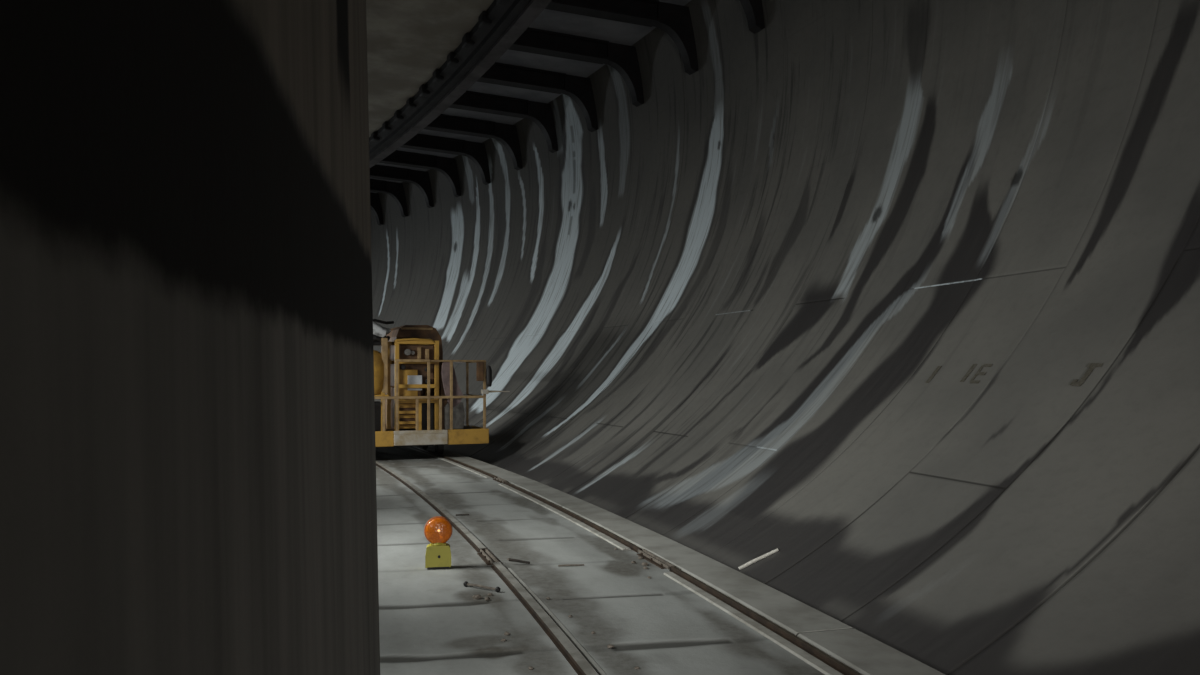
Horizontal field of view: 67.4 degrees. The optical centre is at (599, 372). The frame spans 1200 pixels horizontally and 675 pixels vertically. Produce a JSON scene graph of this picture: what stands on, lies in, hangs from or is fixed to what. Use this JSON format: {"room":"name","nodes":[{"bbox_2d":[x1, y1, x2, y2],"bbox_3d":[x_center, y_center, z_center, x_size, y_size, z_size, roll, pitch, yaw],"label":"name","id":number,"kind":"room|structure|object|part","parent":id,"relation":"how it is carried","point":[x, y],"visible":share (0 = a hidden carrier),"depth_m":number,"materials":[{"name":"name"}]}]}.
{"room":"underground passage","nodes":[
{"label":"underground passage","id":0,"kind":"room"},
{"bbox_2d":[0,0,379,674],"bbox_3d":[-0.526,-2.500,0.650,0.500,8.000,4.674,0,0,-11],"label":"wall","id":1,"kind":"structure","parent":0,"point":[188,450],"depth_m":0.67,"materials":[{"name":"concrete"}]},
{"bbox_2d":[366,0,493,136],"bbox_3d":[-11.132,-6.590,19.047,14.225,0.220,63.838,0,0,-28],"label":"ceiling","id":2,"kind":"structure","parent":0,"point":[408,40],"depth_m":17.65,"materials":[{"name":"concrete"}]},
{"bbox_2d":[369,0,551,167],"bbox_3d":[-7.375,-6.790,21.030,6.670,1.320,64.180,0,0,-28],"label":"girder","id":3,"kind":"object","parent":2,"relation":"attached to","point":[497,28],"visible":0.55,"depth_m":18.55,"materials":[{"name":"metal"}]},
{"bbox_2d":[370,0,690,192],"bbox_3d":[-5.683,-7.310,21.924,9.603,0.180,66.648,0,0,-28],"label":"ceiling","id":4,"kind":"structure","parent":0,"point":[612,31],"depth_m":20.93,"materials":[{"name":"grey concrete"}]},
{"bbox_2d":[375,447,824,674],"bbox_3d":[-10.924,1.504,19.157,11.996,0.007,63.195,0,0,-28],"label":"floor","id":5,"kind":"structure","parent":0,"point":[430,623],"depth_m":5.96,"materials":[{"name":"concrete"}]},
{"bbox_2d":[376,461,486,552],"bbox_3d":[-10.911,1.483,25.929,2.684,0.034,41.771,0,0,-32],"label":"rail","id":6,"kind":"object","parent":5,"relation":"on","point":[468,536],"visible":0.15,"depth_m":9.60,"materials":[{"name":"metal"}]},
{"bbox_2d":[373,319,509,453],"bbox_3d":[-3.967,0.265,17.479,3.180,2.399,4.671,0,0,-23],"label":"vehicle","id":7,"kind":"object","parent":6,"relation":"on","point":[420,394],"visible":0.78,"depth_m":15.61,"materials":[{"name":"yellow paint"}]},
{"bbox_3d":[-3.986,0.000,15.464,0.640,0.800,0.640,0,0,-23],"label":"tank","id":8,"kind":"part","parent":7,"relation":"part of","materials":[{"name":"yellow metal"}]},
{"bbox_3d":[-3.642,0.700,15.168,0.044,0.600,0.044,0,0,-23],"label":"guard post","id":9,"kind":"part","parent":7,"relation":"part of","materials":[{"name":"yellow metal"}]},
{"bbox_3d":[-3.440,0.390,15.254,0.044,1.220,0.044,0,0,-23],"label":"guard post","id":10,"kind":"part","parent":7,"relation":"part of","materials":[{"name":"yellow metal"}]},
{"bbox_3d":[-3.331,0.190,15.598,0.330,0.500,0.090,0,0,-23],"label":"cabinet door","id":11,"kind":"part","parent":7,"relation":"part of","materials":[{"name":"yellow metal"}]},
{"bbox_2d":[404,349,414,354],"bbox_3d":[-3.295,-0.360,15.564,0.180,0.110,0.080,0,0,-23],"label":"work light","id":12,"kind":"object","parent":7,"relation":"attached to","point":[406,351],"depth_m":15.53,"materials":[{"name":"metal"}]},
{"bbox_2d":[390,345,433,359],"bbox_3d":[-3.341,-0.360,15.963,0.660,0.260,0.650,0,0,-23],"label":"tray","id":13,"kind":"object","parent":7,"relation":"on","point":[402,348],"depth_m":15.67,"materials":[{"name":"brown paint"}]},
{"bbox_3d":[-3.322,0.217,15.933,0.760,1.565,0.880,0,0,-23],"label":"machine frame","id":14,"kind":"part","parent":7,"relation":"part of","materials":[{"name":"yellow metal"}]},
{"bbox_2d":[386,325,442,367],"bbox_3d":[-3.617,-0.490,17.205,0.850,0.780,1.650,0,0,-23],"label":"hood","id":15,"kind":"object","parent":7,"relation":"attached to","point":[406,331],"depth_m":16.47,"materials":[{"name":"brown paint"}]},
{"bbox_3d":[-3.207,0.170,15.586,0.250,0.260,0.020,0,0,-23],"label":"display panel","id":16,"kind":"part","parent":7,"relation":"part of","materials":[{"name":"white"}]},
{"bbox_3d":[-3.343,-0.715,16.425,0.580,0.230,0.040,0,0,-23],"label":"hood trim","id":17,"kind":"part","parent":7,"relation":"part of","materials":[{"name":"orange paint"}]},
{"bbox_3d":[-3.127,0.700,15.388,0.044,0.600,0.044,0,0,-23],"label":"guard post","id":18,"kind":"part","parent":7,"relation":"part of","materials":[{"name":"yellow metal"}]},
{"bbox_3d":[-3.099,-0.445,15.569,0.870,0.315,0.231,0,0,-42],"label":"hand rail","id":19,"kind":"part","parent":7,"relation":"part of","materials":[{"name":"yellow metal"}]},
{"bbox_3d":[-3.082,-0.345,15.688,0.200,0.210,0.060,0,0,-23],"label":"lever","id":20,"kind":"part","parent":7,"relation":"part of","materials":[{"name":"orange paint"}]},
{"bbox_3d":[-2.943,0.390,15.467,0.044,1.220,0.044,0,0,-23],"label":"guard post","id":21,"kind":"part","parent":7,"relation":"part of","materials":[{"name":"yellow metal"}]},
{"bbox_3d":[-3.259,0.417,15.327,2.710,0.045,0.045,0,0,-23],"label":"rail","id":22,"kind":"part","parent":7,"relation":"part of","materials":[{"name":"metal"}]},
{"bbox_3d":[-2.744,-0.212,15.547,1.550,0.045,0.045,0,0,-23],"label":"rail","id":23,"kind":"part","parent":7,"relation":"part of","materials":[{"name":"yellow metal"}]},
{"bbox_3d":[-2.755,0.700,15.547,0.044,0.600,0.044,0,0,-23],"label":"guard post","id":24,"kind":"part","parent":7,"relation":"part of","materials":[{"name":"yellow metal"}]},
{"bbox_3d":[-2.760,0.413,15.788,0.090,1.174,0.130,0,0,-23],"label":"control post","id":25,"kind":"part","parent":7,"relation":"part of","materials":[{"name":"yellow metal"}]},
{"bbox_3d":[-2.580,0.390,15.622,0.044,1.220,0.044,0,0,-23],"label":"guard post","id":26,"kind":"part","parent":7,"relation":"part of","materials":[{"name":"metal"}]},
{"bbox_3d":[-2.554,0.730,15.827,0.360,0.500,0.060,0,0,-23],"label":"kick plate","id":27,"kind":"part","parent":7,"relation":"part of","materials":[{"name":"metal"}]},
{"bbox_3d":[-4.167,0.105,17.448,2.710,0.670,4.570,0,0,-23],"label":"rail","id":28,"kind":"part","parent":7,"relation":"part of","materials":[{"name":"metal"}]},
{"bbox_3d":[-2.501,0.390,16.948,0.044,1.220,0.040,0,0,-23],"label":"guard post","id":29,"kind":"part","parent":7,"relation":"part of","materials":[{"name":"metal"}]},
{"bbox_3d":[-2.033,0.390,15.856,0.044,1.220,0.044,0,0,-23],"label":"guard post","id":30,"kind":"part","parent":7,"relation":"part of","materials":[{"name":"yellow metal"}]},
{"bbox_3d":[-1.849,0.330,15.922,0.510,0.080,0.090,0,0,-23],"label":"arm","id":31,"kind":"part","parent":7,"relation":"part of","materials":[{"name":"paint"}]},
{"bbox_2d":[424,516,452,569],"bbox_3d":[-1.244,1.302,6.928,0.216,0.396,0.120,0,0,-10],"label":"warning lamp","id":32,"kind":"object","parent":5,"relation":"on","point":[438,530],"visible":1,"depth_m":6.88,"materials":[{"name":"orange plastic"}]},
{"bbox_2d":[413,446,496,477],"bbox_3d":[-10.956,1.483,28.873,2.101,0.034,37.419,0,0,-34],"label":"rail","id":33,"kind":"object","parent":5,"relation":"on","point":[419,448],"visible":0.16,"depth_m":14.86,"materials":[{"name":"metal"}]},
{"bbox_2d":[472,594,481,598],"bbox_3d":[-0.817,1.486,5.987,0.052,0.028,0.050,0,0,-35],"label":"crumb","id":34,"kind":"object","parent":5,"relation":"on","point":[478,596],"visible":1,"depth_m":5.97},
{"bbox_2d":[463,581,499,591],"bbox_3d":[-0.820,1.482,6.240,0.327,0.036,0.035,0,0,34],"label":"rod","id":35,"kind":"object","parent":5,"relation":"on","point":[497,589],"visible":1,"depth_m":6.24,"materials":[{"name":"metal"}]},
{"bbox_2d":[477,549,501,564],"bbox_3d":[-0.892,1.484,7.256,0.120,0.032,0.540,0,0,-18],"label":"joint","id":36,"kind":"object","parent":5,"relation":"on","point":[488,557],"visible":0.91,"depth_m":7.24,"materials":[{"name":"metal"}]},
{"bbox_3d":[-0.913,1.480,7.250,0.014,0.024,0.540,0,0,-18],"label":"splice plate","id":37,"kind":"part","parent":36,"relation":"part of","materials":[{"name":"metal"}]},
{"bbox_3d":[-0.871,1.480,7.263,0.014,0.024,0.540,0,0,-18],"label":"splice plate","id":38,"kind":"part","parent":36,"relation":"part of","materials":[{"name":"metal"}]},
{"bbox_2d":[493,477,507,482],"bbox_3d":[-1.377,1.484,12.480,0.120,0.032,0.490,0,0,-21],"label":"joint","id":39,"kind":"object","parent":5,"relation":"on","point":[498,479],"visible":0.88,"depth_m":12.46,"materials":[{"name":"metal"}]},
{"bbox_2d":[509,558,529,563],"bbox_3d":[-0.631,1.473,7.044,0.167,0.049,0.023,0,0,-5],"label":"bar","id":40,"kind":"object","parent":5,"relation":"on","point":[510,559],"visible":1,"depth_m":7.04,"materials":[{"name":"black metal"}]},
{"bbox_2d":[490,562,598,674],"bbox_3d":[0.902,1.483,-0.004,0.394,0.034,14.400,0,0,-13],"label":"rail","id":41,"kind":"object","parent":5,"relation":"on","point":[578,662],"visible":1,"depth_m":5.27,"materials":[{"name":"metal"}]},
{"bbox_2d":[558,564,583,566],"bbox_3d":[-0.223,1.490,6.978,0.202,0.016,0.015,0,0,-9],"label":"bar","id":42,"kind":"object","parent":5,"relation":"on","point":[564,564],"visible":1,"depth_m":6.97,"materials":[{"name":"metal"}]},
{"bbox_2d":[503,481,641,552],"bbox_3d":[-0.463,1.483,9.879,0.092,0.034,4.992,0,0,-19],"label":"rail","id":43,"kind":"object","parent":5,"relation":"on","point":[630,545],"visible":0.98,"depth_m":9.12,"materials":[{"name":"metal"}]},
{"bbox_2d":[637,549,674,568],"bbox_3d":[0.444,1.484,7.175,0.120,0.032,0.690,0,0,-17],"label":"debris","id":44,"kind":"object","parent":5,"relation":"on","point":[659,562],"visible":0.92,"depth_m":7.13,"materials":[{"name":"metal"}]},
{"bbox_3d":[0.444,1.495,7.175,0.120,0.010,0.570,0,0,-17],"label":"plate","id":45,"kind":"part","parent":44,"relation":"part of","materials":[{"name":"metal"}]},
{"bbox_2d":[669,566,861,674],"bbox_3d":[2.190,1.483,0.001,0.342,0.034,14.058,0,0,-12],"label":"rail","id":46,"kind":"object","parent":5,"relation":"on","point":[827,659],"visible":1,"depth_m":5.25,"materials":[{"name":"metal"}]},
{"bbox_2d":[370,0,1199,674],"bbox_3d":[-12.263,-5.221,21.039,42.345,15.446,61.941,0,0,0],"label":"wall","id":47,"kind":"structure","parent":0,"point":[715,319],"depth_m":10.05,"materials":[{"name":"concrete"}]},
{"bbox_2d":[370,192,383,224],"bbox_3d":[-10.353,-6.595,35.240,3.894,1.250,0.340,0,0,-37],"label":"cross beam","id":48,"kind":"structure","parent":47,"relation":"attached to","point":[375,205],"depth_m":36.15,"materials":[{"name":"metal"}]},
{"bbox_2d":[370,179,407,216],"bbox_3d":[-8.985,-6.595,33.360,3.894,1.250,0.340,0,0,-35],"label":"cross beam","id":49,"kind":"structure","parent":47,"relation":"attached to","point":[396,190],"depth_m":34.06,"materials":[{"name":"metal"}]},
{"bbox_2d":[370,165,433,207],"bbox_3d":[-7.666,-6.595,31.444,3.894,1.250,0.340,0,0,-34],"label":"cross beam","id":50,"kind":"structure","parent":47,"relation":"attached to","point":[421,179],"depth_m":31.93,"materials":[{"name":"metal"}]},
{"bbox_2d":[379,150,460,196],"bbox_3d":[-6.397,-6.595,29.495,3.894,1.250,0.340,0,0,-32],"label":"cross beam","id":51,"kind":"structure","parent":47,"relation":"attached to","point":[447,166],"depth_m":29.88,"materials":[{"name":"metal"}]},
{"bbox_2d":[401,134,490,184],"bbox_3d":[-5.179,-6.595,27.514,3.894,1.250,0.340,0,0,-31],"label":"cross beam","id":52,"kind":"structure","parent":47,"relation":"attached to","point":[476,151],"depth_m":27.86,"materials":[{"name":"metal"}]},
{"bbox_2d":[416,446,481,462],"bbox_3d":[-3.146,1.694,17.337,0.433,0.412,5.138,0,0,-24],"label":"trim","id":53,"kind":"structure","parent":47,"relation":"attached to","point":[450,454],"depth_m":16.04,"materials":[{"name":"concrete"}]},
{"bbox_2d":[408,447,491,477],"bbox_3d":[-6.846,1.495,23.182,0.859,0.010,23.219,0,0,-29],"label":"trim","id":54,"kind":"structure","parent":47,"relation":"attached to","point":[444,459],"depth_m":14.82,"materials":[{"name":"grey metal"}]},
{"bbox_2d":[424,114,522,169],"bbox_3d":[-4.013,-6.595,25.502,3.894,1.250,0.340,0,0,-29],"label":"cross beam","id":55,"kind":"structure","parent":47,"relation":"attached to","point":[506,134],"depth_m":25.81,"materials":[{"name":"metal"}]},
{"bbox_2d":[449,91,557,152],"bbox_3d":[-2.899,-6.595,23.460,3.894,1.250,0.340,0,0,-28],"label":"cross beam","id":56,"kind":"structure","parent":47,"relation":"attached to","point":[541,114],"depth_m":23.73,"materials":[{"name":"metal"}]},
{"bbox_2d":[465,462,590,506],"bbox_3d":[-1.159,1.694,12.578,0.433,0.412,5.157,0,0,-21],"label":"trim","id":57,"kind":"structure","parent":47,"relation":"attached to","point":[553,495],"depth_m":11.80,"materials":[{"name":"concrete"}]},
{"bbox_2d":[476,62,597,131],"bbox_3d":[-1.839,-6.595,21.391,3.894,1.250,0.340,0,0,-26],"label":"cross beam","id":58,"kind":"structure","parent":47,"relation":"attached to","point":[579,89],"depth_m":21.62,"materials":[{"name":"metal"}]},
{"bbox_2d":[506,568,606,674],"bbox_3d":[0.988,1.497,-0.047,0.344,0.006,14.286,0,0,-12],"label":"trim","id":59,"kind":"structure","parent":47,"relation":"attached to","point":[593,663],"depth_m":5.27,"materials":[{"name":"metal"}]},
{"bbox_2d":[498,483,630,549],"bbox_3d":[-0.537,1.494,9.878,0.110,0.012,4.751,0,0,-19],"label":"trim","id":60,"kind":"structure","parent":47,"relation":"attached to","point":[619,545],"depth_m":9.08,"materials":[{"name":"grey metal"}]},
{"bbox_2d":[509,27,643,106],"bbox_3d":[-0.832,-6.595,19.294,3.894,1.250,0.340,0,0,-25],"label":"cross beam","id":61,"kind":"structure","parent":47,"relation":"attached to","point":[623,58],"depth_m":19.50,"materials":[{"name":"metal"}]},
{"bbox_2d":[545,0,698,74],"bbox_3d":[0.119,-6.595,17.172,3.894,1.250,0.340,0,0,-23],"label":"cross beam","id":62,"kind":"structure","parent":47,"relation":"attached to","point":[675,20],"depth_m":17.48,"materials":[{"name":"metal"}]},
{"bbox_2d":[562,504,853,635],"bbox_3d":[0.549,1.694,7.687,0.434,0.412,5.185,0,0,-18],"label":"concrete slab","id":63,"kind":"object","parent":47,"relation":"attached to","point":[794,616],"depth_m":6.52,"materials":[{"name":"concrete"}]},
{"bbox_2d":[739,0,764,33],"bbox_3d":[1.016,-6.595,15.026,3.894,1.250,0.340,0,0,-22],"label":"cross beam","id":64,"kind":"structure","parent":47,"relation":"attached to","point":[753,9],"depth_m":15.62,"materials":[{"name":"metal"}]},
{"bbox_2d":[664,572,842,674],"bbox_3d":[2.132,1.494,-0.060,0.358,0.012,13.954,0,0,-12],"label":"trim","id":65,"kind":"structure","parent":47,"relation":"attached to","point":[803,655],"depth_m":5.24,"materials":[{"name":"grey metal"}]},
{"bbox_2d":[738,548,778,569],"bbox_3d":[1.356,1.593,7.700,0.348,0.193,0.032,0,0,1],"label":"strip","id":66,"kind":"object","parent":47,"relation":"on","point":[776,549],"visible":1,"depth_m":7.69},
{"bbox_2d":[797,629,944,674],"bbox_3d":[1.963,1.694,2.698,0.433,0.412,5.166,0,0,-14],"label":"trim","id":67,"kind":"structure","parent":47,"relation":"attached to","point":[866,655],"depth_m":4.77,"materials":[{"name":"concrete"}]},
{"bbox_2d":[925,366,941,382],"bbox_3d":[3.216,0.013,8.680,0.152,0.164,0.049,0,0,-18],"label":"stencil mark","id":68,"kind":"object","parent":47,"relation":"on","point":[938,367],"visible":1,"depth_m":8.67,"materials":[{"name":"paint"}]},
{"bbox_2d":[960,364,992,382],"bbox_3d":[3.396,0.005,8.135,0.164,0.177,0.251,0,0,-17],"label":"stencil mark","id":69,"kind":"object","parent":47,"relation":"on","point":[969,371],"visible":1,"depth_m":8.12,"materials":[{"name":"paint"}]},
{"bbox_2d":[1070,363,1102,385],"bbox_3d":[3.752,0.013,6.948,0.200,0.179,0.141,0,0,0],"label":"stencil mark","id":70,"kind":"object","parent":47,"relation":"on","point":[1091,366],"visible":1,"depth_m":6.94,"materials":[{"name":"paint"}]}
]}

